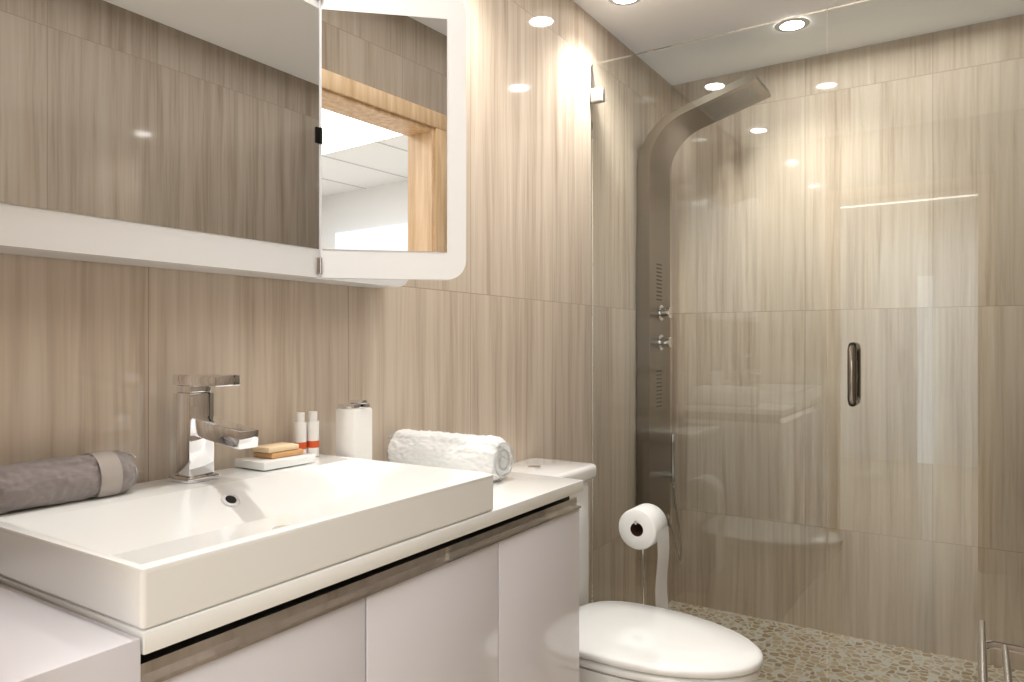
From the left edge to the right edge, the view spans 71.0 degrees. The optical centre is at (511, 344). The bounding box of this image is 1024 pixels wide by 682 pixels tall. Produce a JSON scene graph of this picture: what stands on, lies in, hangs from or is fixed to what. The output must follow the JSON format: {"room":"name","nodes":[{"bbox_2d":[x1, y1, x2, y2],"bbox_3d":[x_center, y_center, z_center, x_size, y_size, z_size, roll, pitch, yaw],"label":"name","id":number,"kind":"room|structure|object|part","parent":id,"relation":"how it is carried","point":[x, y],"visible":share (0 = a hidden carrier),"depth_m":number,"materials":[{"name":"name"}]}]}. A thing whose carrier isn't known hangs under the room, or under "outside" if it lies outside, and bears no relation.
{"room":"bathroom","nodes":[
{"label":"bathroom","id":0,"kind":"room"},
{"bbox_2d":[0,0,671,606],"bbox_3d":[-0.109,-0.007,2.150,0.120,2.424,3.237,0,0,33],"label":"wall","id":1,"kind":"structure","parent":0,"point":[91,353],"depth_m":2.05,"materials":[{"name":"wood"}]},
{"bbox_2d":[0,0,465,287],"bbox_3d":[-0.450,-0.429,1.217,0.311,0.592,1.015,0,0,33],"label":"upper cabinet","id":2,"kind":"object","parent":1,"relation":"attached to","point":[315,141],"visible":1,"depth_m":1.27,"materials":[{"name":"white"}]},
{"bbox_3d":[-0.566,-0.429,1.143,0.001,0.478,0.673,0,0,33],"label":"glass","id":3,"kind":"part","parent":2,"relation":"part of","materials":[{"name":"white mirror"}]},
{"bbox_3d":[-0.586,-0.429,1.130,0.017,0.592,0.720,0,0,33],"label":"door","id":4,"kind":"part","parent":2,"relation":"part of","materials":[{"name":"white mirror"}]},
{"bbox_2d":[315,0,465,279],"bbox_3d":[-0.243,-0.429,1.458,0.225,0.592,0.224,0,0,33],"label":"mirror","id":5,"kind":"object","parent":2,"relation":"attached to","point":[390,75],"depth_m":1.45,"materials":[{"name":"silver mirror"}]},
{"bbox_2d":[637,72,770,563],"bbox_3d":[0.796,-0.053,2.985,0.489,1.987,0.240,0,0,33],"label":"shower panel","id":6,"kind":"object","parent":1,"relation":"attached to","point":[657,153],"visible":0.98,"depth_m":3.01,"materials":[{"name":"silver metal"}]},
{"bbox_3d":[0.659,-0.136,3.068,0.040,0.048,0.048,0,0,33],"label":"knob","id":7,"kind":"part","parent":6,"relation":"part of","materials":[{"name":"silver metal"}]},
{"bbox_3d":[0.659,-0.010,3.068,0.040,0.048,0.048,0,0,33],"label":"knob","id":8,"kind":"part","parent":6,"relation":"part of","materials":[{"name":"silver metal"}]},
{"bbox_2d":[573,0,1023,84],"bbox_3d":[0.614,-1.269,1.684,1.840,0.100,3.237,0,0,33],"label":"ceiling","id":9,"kind":"structure","parent":0,"point":[644,25],"depth_m":2.73,"materials":[{"name":"white paint"}]},
{"bbox_2d":[608,0,640,5],"bbox_3d":[0.397,-1.213,2.510,0.126,0.004,0.126,0,0,33],"label":"recessed light","id":10,"kind":"object","parent":9,"relation":"in","point":[622,2],"visible":1,"depth_m":2.54,"materials":[{"name":"white mirror"}]},
{"bbox_2d":[775,17,809,31],"bbox_3d":[1.065,-1.213,2.728,0.126,0.004,0.126,0,0,33],"label":"recessed light","id":11,"kind":"object","parent":9,"relation":"in","point":[792,24],"visible":0.97,"depth_m":2.72,"materials":[{"name":"white mirror"}]},
{"bbox_2d":[668,601,1023,681],"bbox_3d":[1.229,1.255,2.639,1.840,0.100,0.967,0,0,33],"label":"floor","id":12,"kind":"structure","parent":0,"point":[791,653],"depth_m":2.75,"materials":[{"name":"beige stone"}]},
{"bbox_2d":[591,9,826,681],"bbox_3d":[0.637,0.081,2.445,0.807,2.240,0.032,0,0,33],"label":"glass","id":13,"kind":"object","parent":12,"relation":"on","point":[597,94],"visible":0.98,"depth_m":2.64,"materials":[{"name":"clear glass"}]},
{"bbox_2d":[672,14,1023,670],"bbox_3d":[1.458,-0.007,2.994,1.840,2.424,0.120,0,0,33],"label":"wall","id":14,"kind":"structure","parent":0,"point":[885,216],"depth_m":2.95,"materials":[{"name":"tile"}]},
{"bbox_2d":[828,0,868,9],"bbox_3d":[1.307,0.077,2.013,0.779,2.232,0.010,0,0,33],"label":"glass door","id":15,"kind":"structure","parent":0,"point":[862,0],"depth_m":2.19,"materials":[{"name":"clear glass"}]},
{"bbox_2d":[847,342,857,406],"bbox_3d":[1.024,0.090,2.156,0.025,0.194,0.057,0,0,33],"label":"door handle","id":16,"kind":"object","parent":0,"point":[853,346],"depth_m":2.13,"materials":[{"name":"metal"}]},
{"bbox_2d":[856,342,860,403],"bbox_3d":[1.060,0.090,2.212,0.025,0.194,0.057,0,0,33],"label":"door handle","id":17,"kind":"object","parent":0,"point":[859,348],"depth_m":2.21,"materials":[{"name":"metal"}]},
{"bbox_3d":[0.352,1.255,1.278,1.840,0.100,2.270,0,0,33],"label":"floor","id":18,"kind":"structure","parent":0,"visible":0},
{"bbox_2d":[0,373,582,681],"bbox_3d":[-0.349,0.627,1.225,0.471,1.154,1.138,0,0,33],"label":"vanity","id":19,"kind":"object","parent":18,"relation":"on","point":[331,568],"visible":0.95,"depth_m":1.05,"materials":[{"name":"white ceramic"}]},
{"bbox_2d":[0,450,136,513],"bbox_3d":[-0.664,0.199,1.056,0.073,0.068,0.206,0,0,33],"label":"towel","id":20,"kind":"object","parent":19,"relation":"on","point":[24,485],"visible":1,"depth_m":1.04,"materials":[{"name":"grey fabric"}]},
{"bbox_2d":[168,373,258,483],"bbox_3d":[-0.497,0.141,1.203,0.180,0.182,0.060,0,0,33],"label":"faucet","id":21,"kind":"object","parent":19,"relation":"on","point":[196,429],"depth_m":1.21,"materials":[{"name":"silver metal"}]},
{"bbox_2d":[0,454,493,628],"bbox_3d":[-0.401,0.263,1.137,0.463,0.066,0.646,0,0,33],"label":"basin","id":22,"kind":"object","parent":19,"relation":"in","point":[182,550],"depth_m":0.99,"materials":[{"name":"white ceramic"}]},
{"bbox_3d":[-0.306,0.747,0.891,0.018,0.776,0.330,0,0,33],"label":"door","id":23,"kind":"part","parent":19,"relation":"part of","materials":[{"name":"white paint"}]},
{"bbox_2d":[235,442,315,470],"bbox_3d":[-0.455,0.212,1.383,0.088,0.038,0.123,0,0,33],"label":"soap dish","id":24,"kind":"object","parent":19,"relation":"on","point":[272,456],"visible":0.98,"depth_m":1.35,"materials":[{"name":"white ceramic"}]},
{"bbox_2d":[294,412,306,452],"bbox_3d":[-0.434,0.185,1.469,0.026,0.092,0.026,0,0,33],"label":"bottle","id":25,"kind":"object","parent":19,"relation":"on","point":[300,426],"visible":0.78,"depth_m":1.46,"materials":[{"name":"white plastic"}]},
{"bbox_2d":[307,411,318,455],"bbox_3d":[-0.414,0.185,1.492,0.026,0.092,0.026,0,0,33],"label":"bottle","id":26,"kind":"object","parent":19,"relation":"on","point":[312,423],"visible":0.9,"depth_m":1.48,"materials":[{"name":"white plastic"}]},
{"bbox_2d":[336,399,371,459],"bbox_3d":[-0.336,0.207,1.535,0.060,0.178,0.056,0,0,33],"label":"dispenser","id":27,"kind":"object","parent":19,"relation":"on","point":[354,418],"visible":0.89,"depth_m":1.51,"materials":[{"name":"white plastic"}]},
{"bbox_3d":[-0.133,0.357,1.172,0.039,0.004,0.992,0,0,33],"label":"rail","id":28,"kind":"part","parent":19,"relation":"part of","materials":[{"name":"silver metal"}]},
{"bbox_3d":[-0.124,0.747,1.174,0.018,0.776,0.336,0,0,33],"label":"door","id":29,"kind":"part","parent":19,"relation":"part of","materials":[{"name":"white paint"}]},
{"bbox_2d":[387,429,513,480],"bbox_3d":[-0.147,0.248,1.643,0.313,0.098,0.103,0,0,33],"label":"towel","id":30,"kind":"object","parent":19,"relation":"on","point":[490,454],"visible":0.75,"depth_m":1.59,"materials":[{"name":"white fabric"}]},
{"bbox_3d":[0.055,0.747,1.452,0.018,0.776,0.318,0,0,33],"label":"door","id":31,"kind":"part","parent":19,"relation":"part of","materials":[{"name":"white paint"}]},
{"bbox_2d":[509,458,763,681],"bbox_3d":[0.280,0.779,1.925,0.760,0.850,0.390,0,0,33],"label":"toilet","id":32,"kind":"object","parent":18,"relation":"on","point":[620,641],"visible":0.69,"depth_m":1.80,"materials":[{"name":"white ceramic"}]},
{"bbox_3d":[0.058,0.382,2.068,0.231,0.046,0.390,0,0,33],"label":"tank lid","id":33,"kind":"part","parent":32,"relation":"part of","materials":[{"name":"white ceramic"}]},
{"bbox_3d":[0.051,0.640,2.072,0.210,0.470,0.370,0,0,33],"label":"tank","id":34,"kind":"part","parent":32,"relation":"part of","materials":[{"name":"white ceramic"}]},
{"bbox_3d":[0.370,0.787,1.867,0.533,0.021,0.380,0,0,33],"label":"seat","id":35,"kind":"part","parent":32,"relation":"part of","materials":[{"name":"white plastic"}]},
{"bbox_3d":[0.373,0.759,1.865,0.540,0.032,0.386,0,0,33],"label":"lid","id":36,"kind":"part","parent":32,"relation":"part of","materials":[{"name":"white ceramic"}]},
{"bbox_2d":[619,503,668,609],"bbox_3d":[0.432,0.854,2.269,0.170,0.701,0.217,0,0,33],"label":"toilet paper holder","id":37,"kind":"object","parent":18,"relation":"on","point":[642,526],"visible":0.95,"depth_m":2.20,"materials":[{"name":"white paper"}]},
{"bbox_3d":[0.432,0.869,2.297,0.036,0.645,0.010,0,0,33],"label":"rod","id":38,"kind":"part","parent":37,"relation":"part of","materials":[{"name":"silver metal"}]},
{"bbox_3d":[1.337,-0.007,1.219,0.120,2.424,3.237,0,0,33],"label":"wall","id":39,"kind":"structure","parent":0,"visible":0},
{"bbox_2d":[977,620,1023,681],"bbox_3d":[1.060,0.631,1.271,0.394,0.066,0.503,0,0,33],"label":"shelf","id":40,"kind":"object","parent":39,"relation":"attached to","point":[983,645],"visible":1,"depth_m":1.47,"materials":[{"name":"silver metal"}]}
]}

